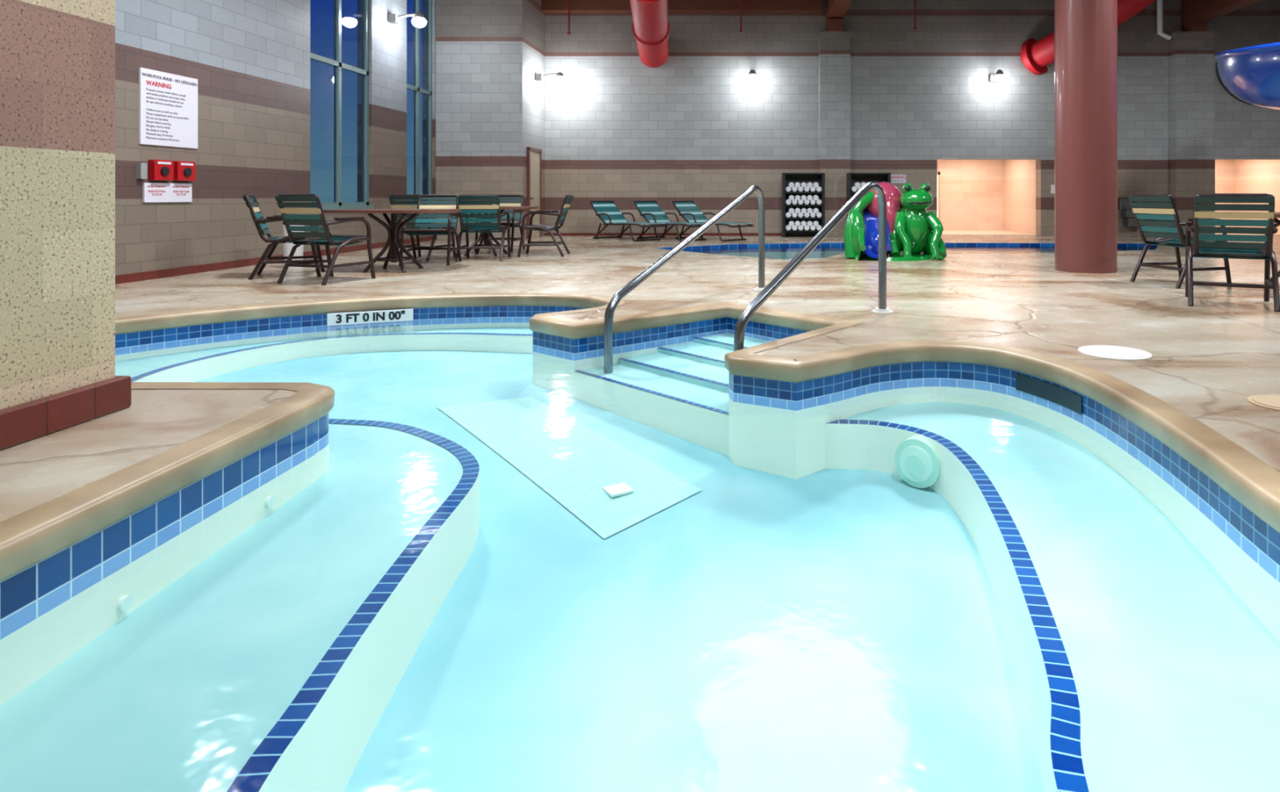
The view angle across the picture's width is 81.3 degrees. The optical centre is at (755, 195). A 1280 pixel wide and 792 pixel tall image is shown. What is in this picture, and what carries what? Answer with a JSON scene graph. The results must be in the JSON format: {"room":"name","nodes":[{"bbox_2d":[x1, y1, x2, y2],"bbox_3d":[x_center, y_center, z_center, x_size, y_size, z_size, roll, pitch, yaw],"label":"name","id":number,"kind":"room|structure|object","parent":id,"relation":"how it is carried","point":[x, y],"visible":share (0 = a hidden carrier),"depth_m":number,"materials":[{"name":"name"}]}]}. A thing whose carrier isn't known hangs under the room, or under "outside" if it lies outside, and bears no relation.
{"room":"indoor swimming pool","nodes":[
{"label":"indoor swimming pool","id":0,"kind":"room"},
{"bbox_2d":[0,0,115,409],"bbox_3d":[-3.200,-2.000,1.850,1.000,5.800,2.500,0,0,0],"label":"pillar","id":1,"kind":"structure","parent":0,"point":[57,57],"depth_m":2.84,"materials":[{"name":"beige stone"}]},
{"bbox_2d":[0,375,131,450],"bbox_3d":[-3.197,0.833,1.847,1.085,0.135,2.575,0,0,0],"label":"baseboard","id":2,"kind":"structure","parent":1,"relation":"attached to","point":[29,420],"depth_m":2.82,"materials":[{"name":"red tile"}]},
{"bbox_2d":[115,0,435,275],"bbox_3d":[-6.645,-2.000,6.800,0.250,5.800,19.600,0,0,0],"label":"wall","id":3,"kind":"structure","parent":0,"point":[249,60],"depth_m":9.26,"materials":[{"name":"beige brick"}]},
{"bbox_2d":[136,162,146,178],"bbox_3d":[-6.495,-0.265,7.780,0.050,0.170,0.080,0,0,0],"label":"switch box","id":4,"kind":"object","parent":3,"relation":"attached to","point":[141,167],"visible":1,"depth_m":7.75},
{"bbox_2d":[142,182,191,202],"bbox_3d":[-6.509,-0.035,8.150,0.023,0.210,0.660,0,0,0],"label":"notice sign","id":5,"kind":"object","parent":3,"relation":"attached to","point":[152,192],"depth_m":8.11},
{"bbox_2d":[138,66,197,148],"bbox_3d":[-6.509,-0.955,8.170,0.023,0.810,0.800,0,0,0],"label":"sign","id":6,"kind":"object","parent":3,"relation":"attached to","point":[168,102],"visible":1,"depth_m":8.12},
{"bbox_2d":[147,159,195,181],"bbox_3d":[-6.475,-0.280,8.180,0.090,0.220,0.580,0,0,0],"label":"emergency shutoff box","id":7,"kind":"object","parent":3,"relation":"attached to","point":[157,170],"visible":1,"depth_m":8.11,"materials":[{"name":"red plastic"}]},
{"bbox_2d":[115,235,436,284],"bbox_3d":[-6.508,0.855,6.000,0.025,0.090,18.000,0,0,0],"label":"baseboard","id":8,"kind":"structure","parent":3,"relation":"attached to","point":[153,274],"depth_m":8.80,"materials":[{"name":"red tile"}]},
{"bbox_2d":[310,0,373,209],"bbox_3d":[-6.630,-2.040,11.635,0.280,4.520,1.730,0,0,0],"label":"window","id":9,"kind":"structure","parent":3,"relation":"in","point":[336,62],"depth_m":11.63,"materials":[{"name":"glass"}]},
{"bbox_2d":[387,11,426,27],"bbox_3d":[-6.190,-3.137,13.100,0.640,0.266,0.240,0,0,0],"label":"wall lamp","id":10,"kind":"object","parent":3,"relation":"attached to","point":[419,20],"visible":1,"depth_m":13.04,"materials":[{"name":"white metal"}]},
{"bbox_2d":[406,0,435,204],"bbox_3d":[-6.630,-2.040,14.350,0.280,4.520,1.200,0,0,0],"label":"window","id":11,"kind":"structure","parent":3,"relation":"in","point":[417,90],"depth_m":14.37,"materials":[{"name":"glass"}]},
{"bbox_2d":[435,0,544,239],"bbox_3d":[-5.635,-2.000,15.800,1.770,5.800,1.600,0,0,0],"label":"wall","id":12,"kind":"structure","parent":0,"point":[490,101],"depth_m":15.00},
{"bbox_2d":[526,146,541,239],"bbox_3d":[-4.710,-0.060,15.725,0.080,1.920,0.890,0,0,0],"label":"door","id":13,"kind":"structure","parent":12,"relation":"in","point":[533,154],"depth_m":15.70,"materials":[{"name":"paint"}]},
{"bbox_2d":[535,71,566,84],"bbox_3d":[-4.415,-2.533,15.900,0.650,0.274,0.260,0,0,0],"label":"wall lamp","id":14,"kind":"object","parent":12,"relation":"attached to","point":[559,79],"visible":1,"depth_m":15.83,"materials":[{"name":"white metal"}]},
{"bbox_2d":[0,306,1279,791],"bbox_3d":[-1.650,1.469,3.550,7.300,0.938,6.900,0,0,0],"label":"swimming pool","id":15,"kind":"object","parent":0,"point":[371,597],"visible":0.82,"depth_m":2.63,"materials":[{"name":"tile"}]},
{"bbox_2d":[327,308,413,325],"bbox_3d":[-3.305,1.045,6.324,0.656,0.100,0.023,0,0,-24],"label":"depth marker","id":16,"kind":"object","parent":15,"relation":"attached to","point":[396,315],"visible":1,"depth_m":6.31,"materials":[{"name":"white paint"}]},
{"bbox_2d":[437,396,702,538],"bbox_3d":[-1.179,1.483,4.323,0.610,0.167,2.083,0,0,-43],"label":"floor panel","id":17,"kind":"object","parent":15,"relation":"in","point":[608,486],"visible":1,"depth_m":4.08,"materials":[{"name":"tile"}]},
{"bbox_2d":[0,293,1279,582],"bbox_3d":[-1.647,0.949,3.484,6.867,0.106,6.609,0,0,0],"label":"pool coping","id":18,"kind":"object","parent":15,"relation":"on","point":[29,537],"visible":0.91,"depth_m":3.44,"materials":[{"name":"concrete"}]},
{"bbox_2d":[604,184,764,373],"bbox_3d":[-0.487,0.580,6.046,0.160,1.361,2.230,0,0,32],"label":"pool handrail","id":19,"kind":"object","parent":15,"relation":"on","point":[626,289],"visible":0.92,"depth_m":5.83,"materials":[{"name":"silver metal"}]},
{"bbox_2d":[733,181,893,351],"bbox_3d":[0.439,0.577,5.106,1.652,1.366,0.160,0,0,-44],"label":"pool handrail","id":20,"kind":"object","parent":15,"relation":"on","point":[740,330],"visible":0.96,"depth_m":5.19,"materials":[{"name":"silver metal"}]},
{"bbox_2d":[894,435,940,488],"bbox_3d":[0.867,1.390,3.852,0.250,0.250,0.145,0,0,37],"label":"pool light","id":21,"kind":"object","parent":15,"relation":"in","point":[917,460],"visible":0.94,"depth_m":3.80,"materials":[{"name":"plastic"}]},
{"bbox_2d":[0,235,1279,521],"bbox_3d":[3.240,0.900,6.800,19.520,0.001,19.600,0,0,0],"label":"floor","id":22,"kind":"structure","parent":0,"point":[1218,352],"depth_m":6.06,"materials":[{"name":"concrete"}]},
{"bbox_2d":[242,193,324,279],"bbox_3d":[-5.292,0.445,8.279,0.733,0.929,0.630,0,0,-27],"label":"patio chair","id":23,"kind":"object","parent":22,"relation":"on","point":[274,240],"visible":0.66,"depth_m":8.07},
{"bbox_2d":[281,220,304,268],"bbox_3d":[-5.750,0.580,9.150,0.260,0.640,0.260,0,0,0],"label":"waste bin","id":24,"kind":"object","parent":22,"relation":"on","point":[287,247],"visible":0.16,"depth_m":9.06,"materials":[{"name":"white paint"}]},
{"bbox_2d":[274,193,375,284],"bbox_3d":[-4.534,0.445,7.755,0.630,0.929,0.733,0,0,17],"label":"patio chair","id":25,"kind":"object","parent":22,"relation":"on","point":[322,237],"visible":1,"depth_m":7.55,"materials":[{"name":"teal plastic"}]},
{"bbox_2d":[323,208,461,272],"bbox_3d":[-4.350,0.539,8.850,1.450,0.749,0.850,0,0,0],"label":"patio table","id":26,"kind":"object","parent":22,"relation":"on","point":[393,230],"visible":0.98,"depth_m":8.79,"materials":[{"name":"metal"}]},
{"bbox_2d":[388,194,456,261],"bbox_3d":[-4.759,0.445,10.504,0.630,0.929,0.733,0,0,11],"label":"patio chair","id":27,"kind":"object","parent":22,"relation":"on","point":[393,198],"visible":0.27,"depth_m":10.25,"materials":[{"name":"teal plastic"}]},
{"bbox_2d":[399,194,462,266],"bbox_3d":[-4.307,0.445,9.796,0.630,0.929,0.733,0,0,-9],"label":"patio chair","id":28,"kind":"object","parent":22,"relation":"on","point":[449,222],"visible":0.88,"depth_m":9.98,"materials":[{"name":"teal plastic"}]},
{"bbox_2d":[455,194,511,261],"bbox_3d":[-3.843,0.445,10.404,0.630,0.929,0.733,0,0,-9],"label":"patio chair","id":29,"kind":"object","parent":22,"relation":"on","point":[464,216],"visible":0.97,"depth_m":10.17,"materials":[{"name":"teal plastic"}]},
{"bbox_2d":[474,194,525,251],"bbox_3d":[-4.200,0.445,12.147,0.630,0.929,0.733,0,0,0],"label":"patio chair","id":30,"kind":"object","parent":22,"relation":"on","point":[503,197],"visible":0.48,"depth_m":12.35,"materials":[{"name":"teal plastic"}]},
{"bbox_2d":[463,206,538,256],"bbox_3d":[-4.100,0.539,11.200,1.500,0.749,0.850,0,0,0],"label":"patio table","id":31,"kind":"object","parent":22,"relation":"on","point":[486,237],"visible":0.51,"depth_m":11.13,"materials":[{"name":"metal"}]},
{"bbox_2d":[517,194,573,257],"bbox_3d":[-3.154,0.445,11.105,0.733,0.929,0.630,0,0,-6],"label":"patio chair","id":32,"kind":"object","parent":22,"relation":"on","point":[560,220],"visible":0.98,"depth_m":10.86,"materials":[{"name":"metal"}]},
{"bbox_2d":[589,200,667,241],"bbox_3d":[-2.627,0.510,15.110,1.766,0.815,0.656,0,0,42],"label":"lounge chair","id":33,"kind":"object","parent":22,"relation":"on","point":[605,206],"visible":0.98,"depth_m":15.36,"materials":[{"name":"teal plastic"}]},
{"bbox_2d":[633,200,706,241],"bbox_3d":[-1.708,0.510,15.110,1.766,0.815,0.656,0,0,42],"label":"lounge chair","id":34,"kind":"object","parent":22,"relation":"on","point":[649,206],"visible":0.88,"depth_m":15.42,"materials":[{"name":"green plastic"}]},
{"bbox_2d":[671,200,715,239],"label":"lounge chair","id":35,"kind":"object","parent":22,"relation":"on","point":[688,206],"depth_m":15.48,"materials":[{"name":"teal plastic"}]},
{"bbox_2d":[713,221,753,241],"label":"lounge chair","id":36,"kind":"object","parent":22,"relation":"on","point":[727,224],"depth_m":14.60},
{"bbox_2d":[782,173,825,237],"bbox_3d":[1.055,0.200,16.110,0.920,1.400,0.370,0,0,0],"label":"towel rack","id":37,"kind":"object","parent":22,"relation":"on","point":[803,194],"visible":0.98,"depth_m":15.95,"materials":[{"name":"black metal"}]},
{"bbox_2d":[817,31,852,235],"bbox_3d":[1.780,-1.375,16.450,0.762,4.550,0.300,0,0,0],"label":"pilaster","id":38,"kind":"object","parent":22,"relation":"on","point":[834,46],"visible":0.86,"depth_m":16.35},
{"bbox_2d":[846,173,890,217],"bbox_3d":[2.487,0.200,16.110,0.920,1.400,0.370,0,0,0],"label":"towel rack","id":39,"kind":"object","parent":22,"relation":"on","point":[855,181],"visible":0.09,"depth_m":16.21,"materials":[{"name":"black metal"}]},
{"bbox_2d":[844,182,946,261],"bbox_3d":[2.012,0.405,10.750,1.451,1.230,1.240,0,0,0],"label":"sculpture","id":40,"kind":"object","parent":22,"relation":"on","point":[913,233],"visible":0.91,"depth_m":10.53,"materials":[{"name":"green plastic"}]},
{"bbox_2d":[657,242,1159,257],"bbox_3d":[2.929,1.150,12.236,9.373,0.500,3.702,0,0,0],"label":"basin","id":41,"kind":"object","parent":22,"relation":"in","point":[706,246],"visible":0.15,"depth_m":13.92,"materials":[{"name":"tile"}]},
{"bbox_2d":[682,245,1156,259],"bbox_3d":[2.929,0.960,12.236,9.373,0.001,3.702,0,0,0],"label":"pool water","id":42,"kind":"object","parent":41,"relation":"in","point":[820,251],"visible":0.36,"depth_m":12.94,"materials":[{"name":"blue liquid"}]},
{"bbox_2d":[1054,0,1117,273],"bbox_3d":[3.980,-2.000,8.850,0.690,5.800,0.690,0,0,0],"label":"round column","id":43,"kind":"structure","parent":22,"relation":"on","point":[1086,31],"depth_m":8.55,"materials":[{"name":"paint"}]},
{"bbox_2d":[1078,345,1151,360],"bbox_3d":[2.052,0.894,4.197,0.380,0.011,0.380,0,0,0],"label":"lid","id":44,"kind":"object","parent":22,"relation":"on","point":[1106,352],"visible":1,"depth_m":4.15,"materials":[{"name":"white plastic"}]},
{"bbox_2d":[1128,193,1231,288],"bbox_3d":[4.305,0.445,7.487,0.733,0.929,0.630,0,0,-16],"label":"patio chair","id":45,"kind":"object","parent":22,"relation":"on","point":[1176,239],"visible":0.74,"depth_m":7.41,"materials":[{"name":"teal plastic"}]},
{"bbox_2d":[1168,31,1217,235],"bbox_3d":[9.803,-1.375,16.450,0.947,4.550,0.300,0,0,0],"label":"pilaster","id":46,"kind":"object","parent":22,"relation":"on","point":[1192,59],"visible":0.86,"depth_m":16.35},
{"bbox_2d":[1185,193,1279,311],"bbox_3d":[3.948,0.445,6.109,0.630,0.929,0.733,0,0,29],"label":"patio chair","id":47,"kind":"object","parent":22,"relation":"on","point":[1254,251],"visible":1,"depth_m":5.89,"materials":[{"name":"teal plastic"}]},
{"bbox_2d":[1213,41,1279,109],"bbox_3d":[8.160,-0.753,9.992,3.680,3.306,5.798,0,0,-9],"label":"water slide","id":48,"kind":"object","parent":22,"relation":"on","point":[1251,75],"visible":1,"depth_m":9.63,"materials":[{"name":"blue plastic"}]},
{"bbox_2d":[1247,394,1279,411],"bbox_3d":[2.275,0.894,3.164,0.260,0.012,0.260,0,0,0],"label":"lid","id":49,"kind":"object","parent":22,"relation":"on","point":[1267,402],"visible":1,"depth_m":3.17,"materials":[{"name":"beige plastic"}]},
{"bbox_2d":[1270,212,1279,281],"bbox_3d":[5.250,0.539,7.000,1.200,0.749,0.900,0,0,0],"label":"patio table","id":50,"kind":"object","parent":22,"relation":"on","point":[1277,215],"visible":0.2,"depth_m":7.13,"materials":[{"name":"metal"}]},
{"bbox_2d":[544,0,1279,235],"bbox_3d":[3.240,-2.000,16.750,19.520,5.800,0.300,0,0,0],"label":"wall","id":51,"kind":"structure","parent":0,"point":[622,130],"depth_m":16.60,"materials":[{"name":"grey brick"}]},
{"bbox_2d":[544,232,782,235],"bbox_3d":[-0.318,0.870,16.590,8.863,0.060,0.020,0,0,0],"label":"baseboard","id":52,"kind":"structure","parent":51,"relation":"attached to","point":[545,233],"depth_m":16.58,"materials":[{"name":"red tile"}]},
{"bbox_2d":[541,0,822,13],"bbox_3d":[-1.620,-4.285,16.445,6.240,0.330,0.290,0,0,0],"label":"ceiling beam","id":53,"kind":"structure","parent":51,"relation":"attached to","point":[547,6],"depth_m":16.30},
{"bbox_2d":[747,69,756,81],"bbox_3d":[-0.055,-2.627,16.280,0.200,0.250,0.620,0,0,0],"label":"wall lamp","id":54,"kind":"object","parent":51,"relation":"attached to","point":[752,77],"visible":1,"depth_m":16.00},
{"bbox_2d":[890,174,906,182],"bbox_3d":[3.154,-0.385,16.589,0.500,0.190,0.023,0,0,0],"label":"warning sign","id":55,"kind":"object","parent":51,"relation":"attached to","point":[894,178],"visible":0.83,"depth_m":16.58,"materials":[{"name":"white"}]},
{"bbox_2d":[988,69,1004,81],"bbox_3d":[5.349,-2.627,16.280,0.200,0.250,0.620,0,0,0],"label":"wall lamp","id":56,"kind":"object","parent":51,"relation":"attached to","point":[998,76],"visible":1,"depth_m":16.03,"materials":[{"name":"white metal"}]},
{"bbox_2d":[1050,184,1054,193],"bbox_3d":[6.751,-0.150,16.585,0.140,0.200,0.030,0,0,0],"label":"box","id":57,"kind":"object","parent":51,"relation":"attached to","point":[1052,186],"visible":0.6,"depth_m":16.57,"materials":[{"name":"white paint"}]},
{"bbox_2d":[1120,197,1150,226],"bbox_3d":[8.484,0.375,16.425,0.520,0.650,0.330,0,0,0],"label":"fountain","id":58,"kind":"object","parent":51,"relation":"attached to","point":[1126,209],"visible":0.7,"depth_m":16.41,"materials":[{"name":"silver metal"}]},
{"bbox_2d":[937,160,1039,235],"bbox_3d":[5.284,-0.090,18.050,2.542,2.080,2.300,0,0,0],"label":"wall","id":59,"kind":"structure","parent":0,"point":[979,197],"depth_m":19.10,"materials":[{"name":"paint"}]},
{"bbox_2d":[937,171,940,220],"bbox_3d":[4.483,0.140,19.060,0.620,1.520,0.080,0,0,0],"label":"door","id":60,"kind":"structure","parent":59,"relation":"in","point":[938,172],"depth_m":19.02,"materials":[{"name":"beige wood"}]},
{"bbox_2d":[1214,160,1279,235],"bbox_3d":[11.343,-0.090,18.050,2.413,2.080,2.300,0,0,0],"label":"wall","id":61,"kind":"structure","parent":0,"point":[1231,176],"depth_m":18.54,"materials":[{"name":"paint"}]},
{"bbox_3d":[3.240,-4.975,6.850,19.920,0.150,20.100,0,0,0],"label":"ceiling","id":62,"kind":"structure","parent":0,"visible":0},
{"bbox_2d":[567,0,570,35],"bbox_3d":[-3.927,-4.150,15.500,0.080,1.500,0.080,0,0,0],"label":"pipe","id":63,"kind":"object","parent":62,"relation":"hanging from","point":[568,32],"visible":1,"depth_m":15.48,"materials":[{"name":"red metal"}]},
{"bbox_2d":[630,0,670,67],"bbox_3d":[-1.763,-3.895,12.133,0.756,2.010,9.227,0,0,-7],"label":"duct","id":64,"kind":"object","parent":62,"relation":"hanging from","point":[651,28],"visible":1,"depth_m":13.80,"materials":[{"name":"red plastic"}]},
{"bbox_2d":[739,0,742,32],"bbox_3d":[-0.293,-4.175,15.500,0.080,1.450,0.080,0,0,0],"label":"pipe","id":65,"kind":"object","parent":62,"relation":"hanging from","point":[740,29],"visible":1,"depth_m":15.48,"materials":[{"name":"metal"}]},
{"bbox_2d":[826,0,852,31],"bbox_3d":[1.780,-4.275,6.845,0.360,1.250,19.490,0,0,0],"label":"ceiling beam","id":66,"kind":"structure","parent":62,"relation":"attached to","point":[836,10],"depth_m":16.07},
{"bbox_2d":[913,0,916,30],"bbox_3d":[3.376,-4.200,15.500,0.080,1.400,0.080,0,0,0],"label":"pipe","id":67,"kind":"object","parent":62,"relation":"hanging from","point":[914,27],"visible":1,"depth_m":15.48,"materials":[{"name":"red metal"}]},
{"bbox_2d":[1020,0,1156,75],"bbox_3d":[7.451,-3.908,15.337,0.923,2.392,3.849,0,0,-44],"label":"slide","id":68,"kind":"object","parent":62,"relation":"hanging from","point":[1035,55],"visible":0.56,"depth_m":16.04,"materials":[{"name":"red plastic"}]},
{"bbox_2d":[1156,0,1171,39],"bbox_3d":[9.186,-4.198,16.500,0.306,1.405,0.120,0,0,0],"label":"conduit pipe","id":69,"kind":"object","parent":62,"relation":"attached to","point":[1159,2],"visible":1,"depth_m":16.46,"materials":[{"name":"grey metal"}]},
{"bbox_2d":[1181,0,1261,31],"bbox_3d":[9.803,-4.275,6.845,0.360,1.250,19.490,0,0,0],"label":"ceiling beam","id":70,"kind":"structure","parent":62,"relation":"attached to","point":[1195,14],"depth_m":15.88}
]}

